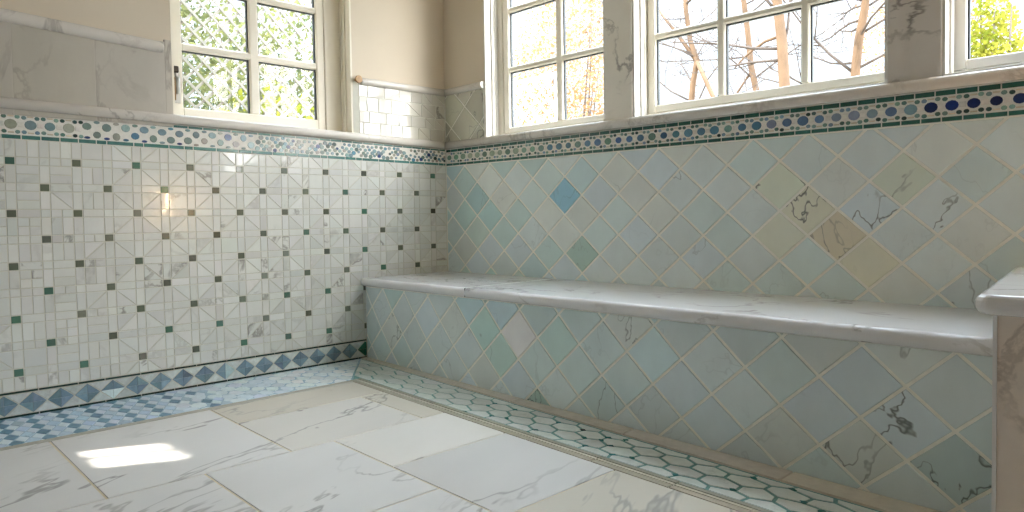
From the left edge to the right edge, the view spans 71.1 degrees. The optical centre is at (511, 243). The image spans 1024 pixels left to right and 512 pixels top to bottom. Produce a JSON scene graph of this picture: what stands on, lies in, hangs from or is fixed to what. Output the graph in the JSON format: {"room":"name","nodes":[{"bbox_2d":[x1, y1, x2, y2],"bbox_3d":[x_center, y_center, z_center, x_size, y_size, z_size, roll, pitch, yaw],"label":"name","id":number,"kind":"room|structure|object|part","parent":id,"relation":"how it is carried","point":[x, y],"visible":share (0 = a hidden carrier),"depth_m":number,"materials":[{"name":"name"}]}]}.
{"room":"bathroom","nodes":[
{"label":"bathroom","id":0,"kind":"room"},
{"bbox_2d":[0,0,447,392],"bbox_3d":[-1.941,-0.813,3.604,3.500,3.860,1.160,-3,3,-44],"label":"wall","id":1,"kind":"structure","parent":0,"point":[127,246],"depth_m":3.24,"materials":[{"name":"white tile"}]},
{"bbox_2d":[0,8,163,52],"bbox_3d":[-2.151,-0.892,2.583,1.684,0.155,0.034,-3,3,-44],"label":"trim","id":2,"kind":"structure","parent":1,"relation":"attached to","point":[10,16],"depth_m":2.93,"materials":[{"name":"stone"}]},
{"bbox_3d":[-2.144,-0.686,2.607,1.731,0.384,0.010,-3,3,-44],"label":"marble panel","id":3,"kind":"part","parent":1,"relation":"part of","materials":[{"name":"white stone"}]},
{"bbox_2d":[0,339,366,419],"bbox_3d":[-1.771,0.653,2.999,2.714,0.167,0.006,-3,3,-44],"label":"baseboard","id":4,"kind":"structure","parent":1,"relation":"attached to","point":[13,404],"depth_m":3.21,"materials":[{"name":"tile"}]},
{"bbox_2d":[0,97,444,148],"bbox_3d":[-1.569,-0.557,3.155,3.290,0.096,0.034,-3,3,-44],"label":"trim","id":5,"kind":"structure","parent":1,"relation":"attached to","point":[5,102],"depth_m":3.28,"materials":[{"name":"stone"}]},
{"bbox_2d":[169,0,353,132],"bbox_3d":[-1.250,-1.126,3.579,0.932,1.154,0.151,-3,3,-44],"label":"window","id":6,"kind":"structure","parent":1,"relation":"in","point":[331,67],"depth_m":3.79,"materials":[{"name":"beige paint"}]},
{"bbox_3d":[-1.562,-0.736,3.317,0.048,0.165,0.004,-3,3,-44],"label":"latch plate","id":7,"kind":"part","parent":6,"relation":"part of","materials":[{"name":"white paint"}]},
{"bbox_3d":[-1.286,-1.134,3.615,0.932,1.140,0.050,-3,3,-44],"label":"frame","id":8,"kind":"part","parent":6,"relation":"part of","materials":[{"name":"beige paint"}]},
{"bbox_2d":[355,75,361,82],"bbox_3d":[-0.833,-0.887,3.862,0.040,0.040,0.034,-3,3,-44],"label":"wooden peg","id":9,"kind":"object","parent":1,"relation":"attached to","point":[358,78],"visible":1,"depth_m":3.85,"materials":[{"name":"brown wood"}]},
{"bbox_2d":[360,78,444,96],"bbox_3d":[-0.608,-0.893,4.088,0.590,0.040,0.028,-3,3,-44],"label":"trim","id":10,"kind":"structure","parent":1,"relation":"attached to","point":[365,81],"depth_m":4.06,"materials":[{"name":"stone"}]},
{"bbox_2d":[0,357,941,511],"bbox_3d":[-0.097,0.802,1.704,3.300,0.227,4.200,-3,3,-44],"label":"floor","id":11,"kind":"structure","parent":0,"point":[365,434],"depth_m":2.36,"materials":[{"name":"tile"}]},
{"bbox_2d":[361,271,992,511],"bbox_3d":[0.426,0.467,3.071,0.613,0.542,2.952,-3,3,-44],"label":"bench","id":12,"kind":"object","parent":11,"relation":"on","point":[892,400],"visible":0.82,"depth_m":2.37,"materials":[{"name":"blue tile"}]},
{"bbox_3d":[-0.306,0.207,3.811,0.613,0.049,0.864,-3,3,-44],"label":"seat","id":13,"kind":"part","parent":12,"relation":"part of","materials":[{"name":"white stone"}]},
{"bbox_3d":[0.724,0.235,2.752,0.613,0.057,2.085,-3,3,-44],"label":"seat","id":14,"kind":"part","parent":12,"relation":"part of","materials":[{"name":"white stone"}]},
{"bbox_2d":[975,267,1023,511],"bbox_3d":[1.502,0.431,1.706,0.971,0.672,0.703,-3,3,-44],"label":"wall","id":15,"kind":"structure","parent":11,"relation":"on","point":[1004,300],"depth_m":1.53,"materials":[{"name":"white stone"}]},
{"bbox_2d":[443,0,1023,308],"bbox_3d":[1.174,-0.610,2.802,0.166,2.990,4.360,-3,3,-44],"label":"wall","id":16,"kind":"structure","parent":0,"point":[912,198],"depth_m":2.88,"materials":[{"name":"blue tile"}]},
{"bbox_2d":[444,81,483,95],"bbox_3d":[-0.291,-0.901,4.167,0.028,0.040,0.352,-3,3,-44],"label":"trim","id":17,"kind":"structure","parent":16,"relation":"attached to","point":[478,85],"depth_m":4.14,"materials":[{"name":"stone"}]},
{"bbox_2d":[483,0,604,136],"bbox_3d":[0.194,-1.157,3.779,0.151,1.154,0.863,-3,3,-44],"label":"window","id":18,"kind":"structure","parent":16,"relation":"in","point":[499,69],"depth_m":4.05,"materials":[{"name":"white paint"}]},
{"bbox_2d":[443,65,1023,149],"bbox_3d":[0.775,-0.557,3.084,0.034,0.056,3.400,-3,3,-44],"label":"trim","id":19,"kind":"structure","parent":16,"relation":"attached to","point":[1015,73],"depth_m":2.79,"materials":[{"name":"stone"}]},
{"bbox_2d":[632,0,886,116],"bbox_3d":[0.992,-1.143,2.960,0.153,1.156,1.105,-3,3,-44],"label":"window","id":20,"kind":"structure","parent":16,"relation":"in","point":[646,35],"depth_m":3.11,"materials":[{"name":"white paint"}]},
{"bbox_3d":[0.999,-0.574,2.981,0.151,0.019,1.100,-3,3,-44],"label":"sill","id":21,"kind":"part","parent":20,"relation":"part of","materials":[{"name":"wood"}]},
{"bbox_2d":[942,0,1023,75],"bbox_3d":[1.823,-1.125,2.104,0.151,1.154,0.949,-3,3,-44],"label":"window","id":22,"kind":"structure","parent":16,"relation":"in","point":[956,14],"depth_m":2.43,"materials":[{"name":"white paint"}]},
{"bbox_3d":[1.832,-0.558,2.124,0.151,0.019,0.949,-3,3,-44],"label":"sill","id":23,"kind":"part","parent":22,"relation":"part of","materials":[{"name":"wood"}]},
{"bbox_3d":[1.859,-1.134,2.139,0.050,1.140,0.949,-3,3,-44],"label":"frame","id":24,"kind":"part","parent":22,"relation":"part of","materials":[{"name":"white paint"}]},
{"label":"outside","id":25,"kind":"structure","parent":0,"visible":0},
{"bbox_3d":[2.516,0.986,8.574,26.000,0.250,26.000,-3,3,-44],"label":"ground","id":26,"kind":"structure","parent":25,"visible":0},
{"bbox_2d":[180,0,247,112],"bbox_3d":[-2.899,-0.975,6.060,1.272,4.055,1.429,-3,3,-44],"label":"leafy shrub","id":27,"kind":"object","parent":26,"relation":"on","point":[185,12],"visible":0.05,"depth_m":6.00,"materials":[{"name":"green plant"}]},
{"bbox_2d":[180,0,314,119],"bbox_3d":[-1.662,-0.680,4.817,2.180,3.500,0.055,-3,3,-44],"label":"trellis","id":28,"kind":"object","parent":26,"relation":"on","point":[202,5],"visible":0.13,"depth_m":4.70,"materials":[{"name":"white wood"}]},
{"bbox_2d":[212,0,314,118],"bbox_3d":[-2.305,-0.771,7.054,1.230,3.557,1.434,-3,3,-44],"label":"leafy shrub","id":29,"kind":"object","parent":26,"relation":"on","point":[273,46],"visible":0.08,"depth_m":6.82,"materials":[{"name":"green plant"}]},
{"bbox_3d":[-2.469,-0.588,7.033,0.836,3.196,0.520,-1,2,2],"label":"stem","id":30,"kind":"part","parent":29,"relation":"part of","materials":[{"name":"green plant"}]},
{"bbox_2d":[219,81,313,119],"bbox_3d":[-2.027,-0.169,6.086,1.228,2.416,0.918,-3,3,-44],"label":"leafy shrub","id":31,"kind":"object","parent":26,"relation":"on","point":[240,91],"visible":0.04,"depth_m":5.96,"materials":[{"name":"yellow plant"}]},
{"bbox_2d":[513,72,557,126],"bbox_3d":[0.163,-0.453,8.037,0.055,2.760,1.010,-3,3,-44],"label":"trellis","id":32,"kind":"object","parent":26,"relation":"on","point":[532,79],"visible":0.22,"depth_m":7.85,"materials":[{"name":"white paint"}]},
{"bbox_2d":[513,0,603,126],"bbox_3d":[1.115,-1.958,12.182,1.825,5.463,2.702,-3,3,-44],"label":"tree","id":33,"kind":"object","parent":26,"relation":"on","point":[589,73],"visible":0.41,"depth_m":11.96,"materials":[{"name":"beige plant"}]},
{"bbox_3d":[1.393,-1.575,11.999,1.262,4.701,0.783,0,2,23],"label":"stem","id":34,"kind":"part","parent":33,"relation":"part of","materials":[{"name":"brown plant"}]},
{"bbox_2d":[534,0,764,100],"bbox_3d":[2.650,-2.135,10.101,3.822,5.899,3.297,0,2,27],"label":"bare tree","id":35,"kind":"object","parent":26,"relation":"on","point":[697,66],"visible":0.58,"depth_m":9.86,"materials":[{"name":"beige plant"}]},
{"bbox_2d":[659,0,792,93],"bbox_3d":[3.129,-2.374,8.216,3.332,6.491,2.206,1,3,41],"label":"bare tree","id":36,"kind":"object","parent":26,"relation":"on","point":[781,31],"visible":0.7,"depth_m":7.97,"materials":[{"name":"beige plant"}]},
{"bbox_2d":[573,0,884,111],"bbox_3d":[3.644,-3.001,11.373,3.791,7.508,5.766,-3,3,-44],"label":"bare tree","id":37,"kind":"object","parent":26,"relation":"on","point":[744,3],"visible":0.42,"depth_m":11.35,"materials":[{"name":"beige plant"}]},
{"bbox_2d":[695,0,1020,99],"bbox_3d":[4.101,-2.473,9.207,4.268,6.590,5.382,-3,3,-44],"label":"bare tree","id":38,"kind":"object","parent":26,"relation":"on","point":[862,24],"visible":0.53,"depth_m":9.33,"materials":[{"name":"beige plant"}]},
{"bbox_2d":[851,0,1012,74],"bbox_3d":[5.784,-1.841,9.954,1.603,5.225,2.019,-3,3,-44],"label":"tree","id":39,"kind":"object","parent":26,"relation":"on","point":[880,10],"visible":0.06,"depth_m":10.17,"materials":[{"name":"plant"}]},
{"bbox_2d":[971,0,1023,58],"bbox_3d":[4.402,-0.707,6.549,0.516,3.241,0.511,-2,2,-20],"label":"leafy shrub","id":40,"kind":"object","parent":26,"relation":"on","point":[985,36],"visible":0.35,"depth_m":6.43,"materials":[{"name":"yellow plant"}]},
{"bbox_3d":[4.422,-0.635,6.565,0.412,3.096,0.331,-3,3,-44],"label":"stem","id":41,"kind":"part","parent":40,"relation":"part of","materials":[{"name":"green plant"}]}
]}

